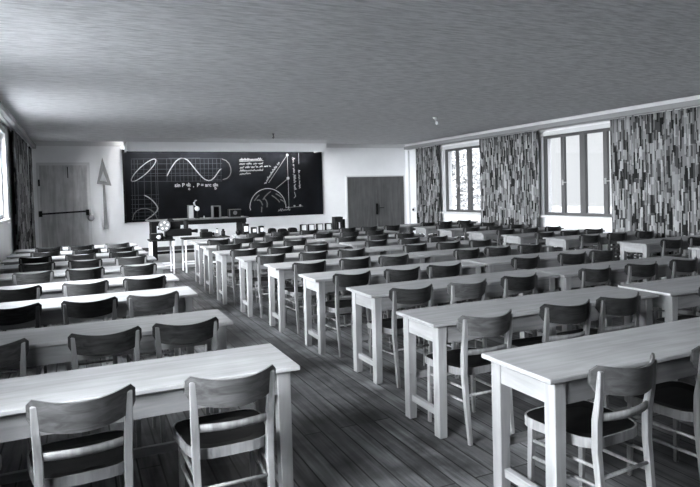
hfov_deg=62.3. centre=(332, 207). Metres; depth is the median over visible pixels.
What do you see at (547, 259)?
table
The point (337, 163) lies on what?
wall
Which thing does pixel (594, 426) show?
wooden chair
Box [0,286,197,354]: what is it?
table
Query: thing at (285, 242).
wooden chair
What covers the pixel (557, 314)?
wooden chair
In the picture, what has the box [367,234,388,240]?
wooden chair
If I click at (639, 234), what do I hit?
wooden chair
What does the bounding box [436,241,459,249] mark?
wooden chair
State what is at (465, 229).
wooden chair
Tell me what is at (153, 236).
box
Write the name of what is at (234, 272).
wooden chair
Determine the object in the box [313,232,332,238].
wooden chair
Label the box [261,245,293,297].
wooden chair
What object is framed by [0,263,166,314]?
table
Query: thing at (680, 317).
wooden chair
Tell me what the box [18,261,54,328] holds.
wooden chair
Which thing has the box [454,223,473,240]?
wooden chair
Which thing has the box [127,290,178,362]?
wooden chair
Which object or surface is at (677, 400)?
wooden chair
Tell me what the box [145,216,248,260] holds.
desk
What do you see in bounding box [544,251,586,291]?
wooden chair
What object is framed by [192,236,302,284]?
table
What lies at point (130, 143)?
trough
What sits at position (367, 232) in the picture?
wooden chair
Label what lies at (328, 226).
scale
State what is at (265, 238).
wooden chair
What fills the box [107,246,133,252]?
wooden chair
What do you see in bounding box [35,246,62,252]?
wooden chair
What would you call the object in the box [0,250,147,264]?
table
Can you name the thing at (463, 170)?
tree
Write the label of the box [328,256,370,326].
wooden chair
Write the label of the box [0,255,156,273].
table
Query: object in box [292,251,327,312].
wooden chair
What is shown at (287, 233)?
wooden chair
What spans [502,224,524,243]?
wooden chair
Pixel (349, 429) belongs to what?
floor
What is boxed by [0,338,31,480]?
wooden chair
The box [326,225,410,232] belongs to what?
table
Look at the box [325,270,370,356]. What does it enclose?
wooden chair
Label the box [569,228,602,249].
wooden chair
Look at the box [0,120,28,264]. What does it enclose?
wall
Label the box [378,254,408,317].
wooden chair
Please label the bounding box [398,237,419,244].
wooden chair
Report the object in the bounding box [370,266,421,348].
wooden chair
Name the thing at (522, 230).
wooden chair
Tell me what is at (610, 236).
wooden chair
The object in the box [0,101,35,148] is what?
rail
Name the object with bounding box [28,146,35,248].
curtain
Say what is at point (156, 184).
blackboard
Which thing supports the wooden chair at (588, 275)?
on the floor
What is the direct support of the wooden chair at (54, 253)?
on the floor
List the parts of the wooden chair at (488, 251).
backrest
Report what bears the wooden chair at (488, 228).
on the floor
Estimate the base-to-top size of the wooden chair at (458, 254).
0.816 m
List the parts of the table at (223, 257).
leg, leg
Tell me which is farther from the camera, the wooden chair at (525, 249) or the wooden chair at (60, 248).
the wooden chair at (60, 248)
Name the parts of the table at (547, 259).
leg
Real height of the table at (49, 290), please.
0.750 m
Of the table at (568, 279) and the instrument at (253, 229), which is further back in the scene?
the instrument at (253, 229)
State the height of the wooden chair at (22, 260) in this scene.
0.816 m
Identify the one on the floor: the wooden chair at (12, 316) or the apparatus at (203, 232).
the wooden chair at (12, 316)
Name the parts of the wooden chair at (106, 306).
leg, backrest, leg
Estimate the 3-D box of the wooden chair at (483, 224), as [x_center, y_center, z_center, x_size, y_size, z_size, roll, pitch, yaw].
[3.526,0.736,13.587,0.447,0.816,0.545,-2,2,-27]
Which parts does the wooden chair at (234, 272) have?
leg, seat, seat frame, backrest, leg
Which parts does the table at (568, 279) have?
leg, leg, leg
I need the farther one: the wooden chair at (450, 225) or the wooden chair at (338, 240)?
the wooden chair at (450, 225)
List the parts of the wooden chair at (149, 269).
backrest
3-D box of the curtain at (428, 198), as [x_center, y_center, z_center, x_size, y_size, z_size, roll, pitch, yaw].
[2.863,-0.538,17.589,0.122,2.620,1.267,-2,2,-24]
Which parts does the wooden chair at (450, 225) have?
backrest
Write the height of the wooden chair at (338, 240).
0.816 m
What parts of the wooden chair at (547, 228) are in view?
backrest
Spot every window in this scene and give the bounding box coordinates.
[0,125,10,223]
[440,142,480,214]
[538,123,611,219]
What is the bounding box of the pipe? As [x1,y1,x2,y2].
[408,151,410,223]
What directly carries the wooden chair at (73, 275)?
on the floor
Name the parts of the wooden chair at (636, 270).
leg, backrest, leg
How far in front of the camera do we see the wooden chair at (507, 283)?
5.16 m
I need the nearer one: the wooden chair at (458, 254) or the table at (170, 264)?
the wooden chair at (458, 254)
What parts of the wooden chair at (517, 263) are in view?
leg, backrest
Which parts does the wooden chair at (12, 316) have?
backrest, leg, leg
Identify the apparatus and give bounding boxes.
[200,229,214,237]
[332,216,344,229]
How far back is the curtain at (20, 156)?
11.36 m
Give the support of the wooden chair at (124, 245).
on the floor
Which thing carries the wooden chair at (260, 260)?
on the floor
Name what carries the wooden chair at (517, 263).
on the floor
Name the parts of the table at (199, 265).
leg, leg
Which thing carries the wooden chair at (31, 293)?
on the floor
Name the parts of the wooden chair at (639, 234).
leg, backrest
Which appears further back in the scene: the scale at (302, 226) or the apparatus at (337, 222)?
the apparatus at (337, 222)
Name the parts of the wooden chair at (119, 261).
backrest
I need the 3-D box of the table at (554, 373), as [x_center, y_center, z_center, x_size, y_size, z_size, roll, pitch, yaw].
[1.810,1.095,3.190,2.050,0.750,0.484,-2,2,-24]
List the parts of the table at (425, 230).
leg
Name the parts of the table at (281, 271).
leg, leg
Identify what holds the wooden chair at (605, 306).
on the floor
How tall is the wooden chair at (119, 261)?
0.816 m
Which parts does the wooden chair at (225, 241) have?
backrest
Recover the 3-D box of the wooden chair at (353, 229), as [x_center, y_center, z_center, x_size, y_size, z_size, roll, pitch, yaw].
[0.263,0.840,13.007,0.447,0.816,0.545,-2,2,-26]
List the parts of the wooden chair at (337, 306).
seat, leg, seat frame, rail, leg, backrest, leg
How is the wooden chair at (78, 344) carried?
on the floor
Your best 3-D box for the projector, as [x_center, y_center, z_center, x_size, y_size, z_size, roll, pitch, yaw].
[-3.277,0.436,12.218,0.820,0.424,0.320,-2,2,-24]
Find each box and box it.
[149,233,163,239]
[211,206,220,217]
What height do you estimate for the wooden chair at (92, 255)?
0.816 m
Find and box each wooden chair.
[0,285,46,377]
[0,302,47,374]
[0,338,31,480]
[12,270,55,325]
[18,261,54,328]
[19,255,51,263]
[25,383,135,486]
[30,250,60,257]
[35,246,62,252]
[61,296,117,370]
[62,280,108,363]
[65,253,95,260]
[65,267,104,280]
[68,244,94,250]
[68,258,102,268]
[68,326,141,458]
[72,248,100,254]
[104,242,129,248]
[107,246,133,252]
[109,250,138,257]
[115,255,146,317]
[120,263,156,317]
[123,275,166,360]
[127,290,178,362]
[152,317,218,442]
[173,364,275,486]
[203,238,229,282]
[213,243,241,294]
[227,248,257,305]
[230,237,254,277]
[245,241,272,287]
[246,232,265,237]
[246,253,285,317]
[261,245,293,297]
[263,235,284,274]
[271,231,289,236]
[283,239,306,283]
[285,260,326,333]
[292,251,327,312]
[300,229,317,234]
[304,243,328,251]
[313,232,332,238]
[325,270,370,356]
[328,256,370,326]
[335,236,356,243]
[337,248,364,299]
[339,227,355,231]
[340,231,358,236]
[361,226,377,231]
[365,229,383,235]
[365,239,386,247]
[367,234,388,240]
[368,284,432,387]
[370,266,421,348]
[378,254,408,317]
[384,224,399,232]
[394,232,414,238]
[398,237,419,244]
[403,243,426,252]
[412,262,461,308]
[420,221,434,236]
[423,278,486,378]
[425,309,514,445]
[427,235,447,242]
[430,221,451,236]
[436,224,451,235]
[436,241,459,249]
[438,248,479,305]
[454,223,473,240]
[457,220,470,223]
[463,226,479,239]
[469,238,491,247]
[475,272,537,347]
[480,222,494,226]
[484,245,510,296]
[486,225,502,244]
[495,229,514,245]
[495,255,539,296]
[500,243,541,297]
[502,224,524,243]
[509,227,538,244]
[511,299,591,400]
[525,353,656,486]
[530,226,560,244]
[535,231,554,251]
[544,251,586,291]
[554,229,579,251]
[555,292,640,408]
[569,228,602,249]
[573,265,610,328]
[579,234,600,249]
[585,248,614,287]
[596,261,657,327]
[604,232,626,259]
[616,230,653,260]
[624,346,699,475]
[637,238,682,281]
[638,257,697,326]
[655,287,699,323]
[681,237,699,276]
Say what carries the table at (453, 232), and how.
on the floor
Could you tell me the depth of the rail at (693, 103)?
12.20 m
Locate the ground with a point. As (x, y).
(570, 209)
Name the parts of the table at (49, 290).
leg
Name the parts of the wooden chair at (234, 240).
backrest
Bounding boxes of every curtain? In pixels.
[12,130,31,249]
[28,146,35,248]
[415,145,440,233]
[479,131,539,227]
[610,106,699,256]
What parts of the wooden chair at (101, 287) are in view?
leg, backrest, seat frame, leg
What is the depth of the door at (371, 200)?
18.54 m
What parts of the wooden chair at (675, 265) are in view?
leg, leg, backrest, leg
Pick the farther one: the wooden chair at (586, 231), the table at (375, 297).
the wooden chair at (586, 231)
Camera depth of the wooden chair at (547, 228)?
11.43 m
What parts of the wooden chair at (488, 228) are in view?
backrest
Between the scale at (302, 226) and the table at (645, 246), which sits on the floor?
the table at (645, 246)
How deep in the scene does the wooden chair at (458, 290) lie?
4.89 m
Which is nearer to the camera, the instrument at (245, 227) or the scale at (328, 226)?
the instrument at (245, 227)
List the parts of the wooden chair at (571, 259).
leg, backrest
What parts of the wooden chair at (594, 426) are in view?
leg, seat, seat frame, leg, leg, backrest, rail, leg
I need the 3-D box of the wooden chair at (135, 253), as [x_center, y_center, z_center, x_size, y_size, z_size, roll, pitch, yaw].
[-3.166,1.047,8.755,0.447,0.816,0.545,-2,2,-25]
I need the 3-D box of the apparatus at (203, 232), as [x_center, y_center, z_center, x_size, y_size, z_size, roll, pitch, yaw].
[-2.692,0.542,12.399,0.290,0.170,0.220,-2,2,-24]
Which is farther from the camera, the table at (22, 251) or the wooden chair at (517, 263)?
the table at (22, 251)
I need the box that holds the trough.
[123,137,326,152]
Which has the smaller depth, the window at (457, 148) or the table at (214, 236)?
the table at (214, 236)
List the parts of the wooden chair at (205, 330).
leg, leg, backrest, leg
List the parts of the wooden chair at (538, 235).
backrest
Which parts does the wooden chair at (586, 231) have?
backrest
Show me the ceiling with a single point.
(333, 71)
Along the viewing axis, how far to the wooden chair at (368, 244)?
9.27 m
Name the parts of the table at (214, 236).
leg, leg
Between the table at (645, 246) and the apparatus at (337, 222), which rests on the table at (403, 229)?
the apparatus at (337, 222)
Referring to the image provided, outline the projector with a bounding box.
[158,218,197,238]
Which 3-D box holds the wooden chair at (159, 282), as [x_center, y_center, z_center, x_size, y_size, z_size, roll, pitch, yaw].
[-1.932,1.090,5.925,0.447,0.816,0.545,-2,2,-24]
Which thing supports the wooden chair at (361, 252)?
on the floor
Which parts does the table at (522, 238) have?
leg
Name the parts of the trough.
panel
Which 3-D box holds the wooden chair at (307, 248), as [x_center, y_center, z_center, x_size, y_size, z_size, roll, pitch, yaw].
[-0.318,0.961,9.074,0.447,0.816,0.545,-2,2,-27]
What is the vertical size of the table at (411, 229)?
0.750 m
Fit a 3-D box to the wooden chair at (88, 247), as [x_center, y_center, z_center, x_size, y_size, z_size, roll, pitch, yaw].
[-4.373,1.043,10.093,0.447,0.816,0.545,-2,2,-23]
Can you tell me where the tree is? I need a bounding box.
[451,148,480,209]
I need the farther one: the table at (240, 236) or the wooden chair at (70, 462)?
the table at (240, 236)
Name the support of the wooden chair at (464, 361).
on the floor
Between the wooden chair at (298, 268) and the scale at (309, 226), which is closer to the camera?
the wooden chair at (298, 268)
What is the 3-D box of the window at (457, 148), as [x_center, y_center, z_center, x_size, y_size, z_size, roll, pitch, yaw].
[3.720,-0.796,16.001,0.250,1.955,2.480,-2,2,-24]
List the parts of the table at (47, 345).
leg, leg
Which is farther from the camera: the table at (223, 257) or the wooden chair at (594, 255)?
the table at (223, 257)
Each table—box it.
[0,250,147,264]
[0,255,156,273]
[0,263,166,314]
[0,273,178,331]
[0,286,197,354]
[0,309,232,413]
[0,343,299,486]
[7,247,142,258]
[13,243,137,253]
[147,239,174,273]
[180,235,229,272]
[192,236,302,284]
[200,239,322,293]
[212,243,346,304]
[233,230,329,268]
[235,248,383,316]
[264,253,428,332]
[297,230,397,239]
[298,260,484,354]
[315,233,423,243]
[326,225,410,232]
[339,236,456,248]
[346,269,559,384]
[370,239,497,254]
[396,285,658,438]
[400,221,477,239]
[409,243,549,306]
[413,223,498,244]
[437,225,528,243]
[462,249,616,302]
[466,227,563,239]
[481,317,699,486]
[501,229,604,244]
[529,256,699,332]
[543,231,642,259]
[617,235,699,284]
[618,275,699,380]
[688,246,699,258]
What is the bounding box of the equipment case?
[187,205,193,218]
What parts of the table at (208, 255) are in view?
leg, leg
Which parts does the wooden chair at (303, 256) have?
leg, backrest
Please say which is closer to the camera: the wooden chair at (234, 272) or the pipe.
the wooden chair at (234, 272)
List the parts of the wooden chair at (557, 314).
seat frame, seat, leg, backrest, rail, leg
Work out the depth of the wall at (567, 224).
15.57 m
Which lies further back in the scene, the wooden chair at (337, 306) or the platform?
the platform
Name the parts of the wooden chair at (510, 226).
backrest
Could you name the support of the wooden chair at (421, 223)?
on the floor
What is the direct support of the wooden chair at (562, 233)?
on the floor
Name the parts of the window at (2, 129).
frame, sill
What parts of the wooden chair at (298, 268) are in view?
leg, leg, seat, seat frame, backrest, leg, leg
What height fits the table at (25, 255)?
0.750 m
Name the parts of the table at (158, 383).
leg, leg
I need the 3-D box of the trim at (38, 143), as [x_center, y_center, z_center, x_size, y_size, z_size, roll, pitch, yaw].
[-2.664,-1.819,16.790,11.020,0.120,0.050,-2,2,-24]
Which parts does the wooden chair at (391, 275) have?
leg, backrest, leg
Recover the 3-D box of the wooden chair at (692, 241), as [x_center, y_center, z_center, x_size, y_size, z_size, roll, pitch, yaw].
[5.318,0.821,8.651,0.447,0.816,0.545,-2,2,-20]
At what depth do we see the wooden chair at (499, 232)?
10.93 m
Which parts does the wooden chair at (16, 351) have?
backrest, leg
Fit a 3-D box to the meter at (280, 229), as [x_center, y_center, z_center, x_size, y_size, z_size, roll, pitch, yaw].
[-1.101,0.498,12.592,0.196,0.090,0.130,-2,2,-24]
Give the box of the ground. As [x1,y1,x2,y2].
[461,206,611,213]
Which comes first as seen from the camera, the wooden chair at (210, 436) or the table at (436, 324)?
the wooden chair at (210, 436)
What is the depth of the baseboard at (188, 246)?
16.04 m
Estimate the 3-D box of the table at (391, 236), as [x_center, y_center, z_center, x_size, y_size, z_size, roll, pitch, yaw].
[0.711,0.917,10.867,2.050,0.750,0.484,-2,2,-24]
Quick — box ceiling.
[0,0,699,143]
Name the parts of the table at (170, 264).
leg, leg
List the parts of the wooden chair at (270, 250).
backrest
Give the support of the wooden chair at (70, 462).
on the floor
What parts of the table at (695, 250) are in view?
leg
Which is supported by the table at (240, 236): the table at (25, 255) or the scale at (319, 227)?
the scale at (319, 227)
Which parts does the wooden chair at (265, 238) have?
backrest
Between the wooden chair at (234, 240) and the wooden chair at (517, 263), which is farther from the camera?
the wooden chair at (234, 240)
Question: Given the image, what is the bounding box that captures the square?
[97,158,110,228]
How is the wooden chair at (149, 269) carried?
on the floor
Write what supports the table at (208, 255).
on the floor
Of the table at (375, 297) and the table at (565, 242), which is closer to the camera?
the table at (375, 297)
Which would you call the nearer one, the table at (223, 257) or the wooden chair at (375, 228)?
the table at (223, 257)
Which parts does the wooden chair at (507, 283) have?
leg, backrest, leg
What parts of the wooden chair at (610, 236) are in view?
leg, backrest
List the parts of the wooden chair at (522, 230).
backrest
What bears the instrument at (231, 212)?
on the desk at (239, 221)
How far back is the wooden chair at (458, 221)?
14.48 m
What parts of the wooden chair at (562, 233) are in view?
backrest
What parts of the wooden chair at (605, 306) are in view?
seat, leg, backrest, rail, leg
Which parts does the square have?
handle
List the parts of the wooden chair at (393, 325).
leg, seat frame, seat, leg, backrest, leg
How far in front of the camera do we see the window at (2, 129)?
9.92 m
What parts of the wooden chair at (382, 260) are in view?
leg, backrest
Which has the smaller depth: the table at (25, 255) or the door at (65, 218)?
the table at (25, 255)
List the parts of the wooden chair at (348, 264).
leg, backrest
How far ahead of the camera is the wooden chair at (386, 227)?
13.20 m
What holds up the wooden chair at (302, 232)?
on the floor
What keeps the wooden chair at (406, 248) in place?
on the floor
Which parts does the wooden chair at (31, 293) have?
backrest, seat frame, leg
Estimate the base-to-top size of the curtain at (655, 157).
2.620 m
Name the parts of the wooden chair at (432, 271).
leg, backrest, leg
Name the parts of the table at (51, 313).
leg, leg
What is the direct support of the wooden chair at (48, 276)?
on the floor
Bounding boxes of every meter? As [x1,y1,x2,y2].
[268,228,275,233]
[278,228,286,231]
[287,227,297,231]
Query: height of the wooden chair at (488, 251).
0.816 m
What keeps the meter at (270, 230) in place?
on the table at (240, 236)
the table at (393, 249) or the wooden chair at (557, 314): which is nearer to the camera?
the wooden chair at (557, 314)
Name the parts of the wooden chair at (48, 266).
backrest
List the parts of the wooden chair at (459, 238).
backrest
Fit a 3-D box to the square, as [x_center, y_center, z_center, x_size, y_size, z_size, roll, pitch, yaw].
[-6.052,-0.377,15.325,0.360,1.900,0.040,-2,2,-24]
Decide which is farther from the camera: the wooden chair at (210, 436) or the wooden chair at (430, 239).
the wooden chair at (430, 239)
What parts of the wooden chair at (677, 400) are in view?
leg, seat frame, seat, leg, backrest, leg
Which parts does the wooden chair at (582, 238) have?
backrest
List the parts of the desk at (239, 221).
panel, panel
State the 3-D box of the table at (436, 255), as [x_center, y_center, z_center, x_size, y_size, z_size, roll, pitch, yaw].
[2.088,0.954,8.114,2.050,0.750,0.484,-2,2,-23]
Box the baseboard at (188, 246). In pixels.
[140,245,193,251]
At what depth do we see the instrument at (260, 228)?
12.35 m
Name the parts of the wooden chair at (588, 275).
leg, backrest, leg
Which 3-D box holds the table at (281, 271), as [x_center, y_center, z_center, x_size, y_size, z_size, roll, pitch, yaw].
[0.200,1.029,7.244,2.050,0.750,0.484,-2,2,-23]
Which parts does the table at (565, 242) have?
leg, leg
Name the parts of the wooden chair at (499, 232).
leg, backrest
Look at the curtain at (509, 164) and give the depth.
14.14 m
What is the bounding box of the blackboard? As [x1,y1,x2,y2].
[122,149,322,222]
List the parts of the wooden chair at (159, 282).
leg, backrest, seat frame, leg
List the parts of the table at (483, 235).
leg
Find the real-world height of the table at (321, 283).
0.750 m
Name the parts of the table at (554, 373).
leg, leg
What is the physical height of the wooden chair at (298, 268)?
0.816 m
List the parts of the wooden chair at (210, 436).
leg, leg, seat frame, seat, backrest, rail, leg, leg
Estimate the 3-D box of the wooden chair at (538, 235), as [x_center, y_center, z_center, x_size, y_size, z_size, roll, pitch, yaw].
[3.640,0.823,10.260,0.447,0.816,0.545,-2,2,-23]
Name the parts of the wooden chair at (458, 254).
backrest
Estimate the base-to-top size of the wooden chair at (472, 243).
0.816 m
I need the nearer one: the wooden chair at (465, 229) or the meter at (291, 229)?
the wooden chair at (465, 229)
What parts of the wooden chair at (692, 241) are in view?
leg, backrest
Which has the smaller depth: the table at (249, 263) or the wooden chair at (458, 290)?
the wooden chair at (458, 290)
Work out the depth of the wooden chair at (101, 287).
5.46 m
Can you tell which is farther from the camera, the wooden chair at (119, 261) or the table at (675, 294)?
the wooden chair at (119, 261)
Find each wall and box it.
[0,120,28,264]
[27,146,406,247]
[405,120,658,259]
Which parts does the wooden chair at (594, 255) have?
leg, backrest, leg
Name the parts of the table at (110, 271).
leg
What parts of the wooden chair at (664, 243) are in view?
leg, backrest, rail, leg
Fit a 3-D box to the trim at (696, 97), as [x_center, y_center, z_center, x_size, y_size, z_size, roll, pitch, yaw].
[6.105,-1.893,10.418,0.050,0.100,18.650,-2,2,-24]
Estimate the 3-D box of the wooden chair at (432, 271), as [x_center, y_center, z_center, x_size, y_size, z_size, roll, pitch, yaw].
[1.137,0.997,6.307,0.447,0.816,0.545,-2,2,-20]
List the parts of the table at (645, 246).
leg, leg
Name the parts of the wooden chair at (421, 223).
backrest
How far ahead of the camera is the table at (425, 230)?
13.05 m
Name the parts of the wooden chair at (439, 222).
backrest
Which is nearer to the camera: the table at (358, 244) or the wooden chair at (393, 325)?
the wooden chair at (393, 325)
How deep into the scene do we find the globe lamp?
13.92 m
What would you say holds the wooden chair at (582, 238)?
on the floor
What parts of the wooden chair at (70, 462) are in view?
leg, seat frame, seat, backrest, rail, leg, leg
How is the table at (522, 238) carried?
on the floor
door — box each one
[36,162,94,247]
[346,175,404,233]
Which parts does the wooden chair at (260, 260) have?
leg, seat frame, seat, backrest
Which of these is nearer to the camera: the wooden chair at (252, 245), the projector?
the wooden chair at (252, 245)
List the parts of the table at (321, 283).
leg, leg, leg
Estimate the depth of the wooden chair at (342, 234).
11.44 m
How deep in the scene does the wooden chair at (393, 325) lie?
4.71 m
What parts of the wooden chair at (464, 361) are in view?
leg, seat frame, seat, leg, leg, backrest, rail, leg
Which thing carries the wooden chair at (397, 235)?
on the floor
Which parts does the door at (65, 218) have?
knob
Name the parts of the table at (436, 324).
leg, leg, leg, leg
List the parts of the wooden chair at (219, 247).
leg, backrest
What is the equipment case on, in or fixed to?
on the desk at (239, 221)
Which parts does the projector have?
reel arm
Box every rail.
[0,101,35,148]
[404,99,699,149]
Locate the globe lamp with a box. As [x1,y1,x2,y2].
[193,200,199,218]
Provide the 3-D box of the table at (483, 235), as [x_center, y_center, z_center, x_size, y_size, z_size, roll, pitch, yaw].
[3.666,0.819,11.569,2.050,0.750,0.484,-2,2,-24]
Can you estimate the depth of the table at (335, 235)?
11.65 m
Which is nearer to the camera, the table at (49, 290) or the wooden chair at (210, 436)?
the wooden chair at (210, 436)
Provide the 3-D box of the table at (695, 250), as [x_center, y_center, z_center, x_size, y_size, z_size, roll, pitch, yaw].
[5.711,0.865,7.813,2.050,0.750,0.484,-2,2,-24]
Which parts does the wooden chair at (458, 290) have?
leg, leg, backrest, leg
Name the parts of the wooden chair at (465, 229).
backrest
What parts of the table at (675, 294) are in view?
leg, leg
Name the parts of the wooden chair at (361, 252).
backrest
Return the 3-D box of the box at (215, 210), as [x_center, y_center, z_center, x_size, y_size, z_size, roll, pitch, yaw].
[-2.871,0.097,14.202,0.205,0.290,0.180,-2,2,-24]
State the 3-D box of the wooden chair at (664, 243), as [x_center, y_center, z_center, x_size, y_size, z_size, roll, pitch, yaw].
[4.764,0.842,8.402,0.447,0.816,0.545,-2,2,-23]
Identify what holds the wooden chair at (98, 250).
on the floor
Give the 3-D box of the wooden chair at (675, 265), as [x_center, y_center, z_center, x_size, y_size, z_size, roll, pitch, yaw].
[3.614,0.932,6.231,0.447,0.816,0.545,-2,2,-26]
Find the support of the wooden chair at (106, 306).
on the floor
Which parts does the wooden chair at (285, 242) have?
backrest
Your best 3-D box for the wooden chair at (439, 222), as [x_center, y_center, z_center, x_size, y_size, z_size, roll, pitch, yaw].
[2.733,0.732,14.539,0.447,0.816,0.545,-2,2,-23]
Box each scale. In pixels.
[300,224,306,229]
[307,224,314,229]
[316,223,322,230]
[325,223,331,229]
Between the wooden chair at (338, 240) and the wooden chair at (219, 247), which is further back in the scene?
the wooden chair at (338, 240)
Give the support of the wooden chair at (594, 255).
on the floor
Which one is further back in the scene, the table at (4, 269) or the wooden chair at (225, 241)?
the wooden chair at (225, 241)
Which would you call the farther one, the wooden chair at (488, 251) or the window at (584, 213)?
the window at (584, 213)
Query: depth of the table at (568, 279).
6.00 m
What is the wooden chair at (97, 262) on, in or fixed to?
on the floor
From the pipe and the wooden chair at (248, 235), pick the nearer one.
the wooden chair at (248, 235)
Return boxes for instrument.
[227,209,240,216]
[242,224,248,234]
[251,227,256,232]
[258,226,263,232]
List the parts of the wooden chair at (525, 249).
backrest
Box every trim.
[33,141,404,147]
[405,95,699,145]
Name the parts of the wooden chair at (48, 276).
leg, backrest, leg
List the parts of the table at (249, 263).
leg, leg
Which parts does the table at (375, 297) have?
leg, leg, leg, leg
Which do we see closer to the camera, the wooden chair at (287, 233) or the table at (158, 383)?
the table at (158, 383)
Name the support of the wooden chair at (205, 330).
on the floor
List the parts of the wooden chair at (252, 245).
backrest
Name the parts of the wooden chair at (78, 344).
leg, backrest, leg, leg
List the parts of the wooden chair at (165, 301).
leg, backrest, leg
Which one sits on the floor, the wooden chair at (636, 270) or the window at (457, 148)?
the wooden chair at (636, 270)
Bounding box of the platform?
[146,249,203,268]
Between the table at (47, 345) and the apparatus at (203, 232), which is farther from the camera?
the apparatus at (203, 232)
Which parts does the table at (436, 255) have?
leg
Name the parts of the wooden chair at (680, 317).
seat, seat frame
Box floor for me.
[0,267,699,486]

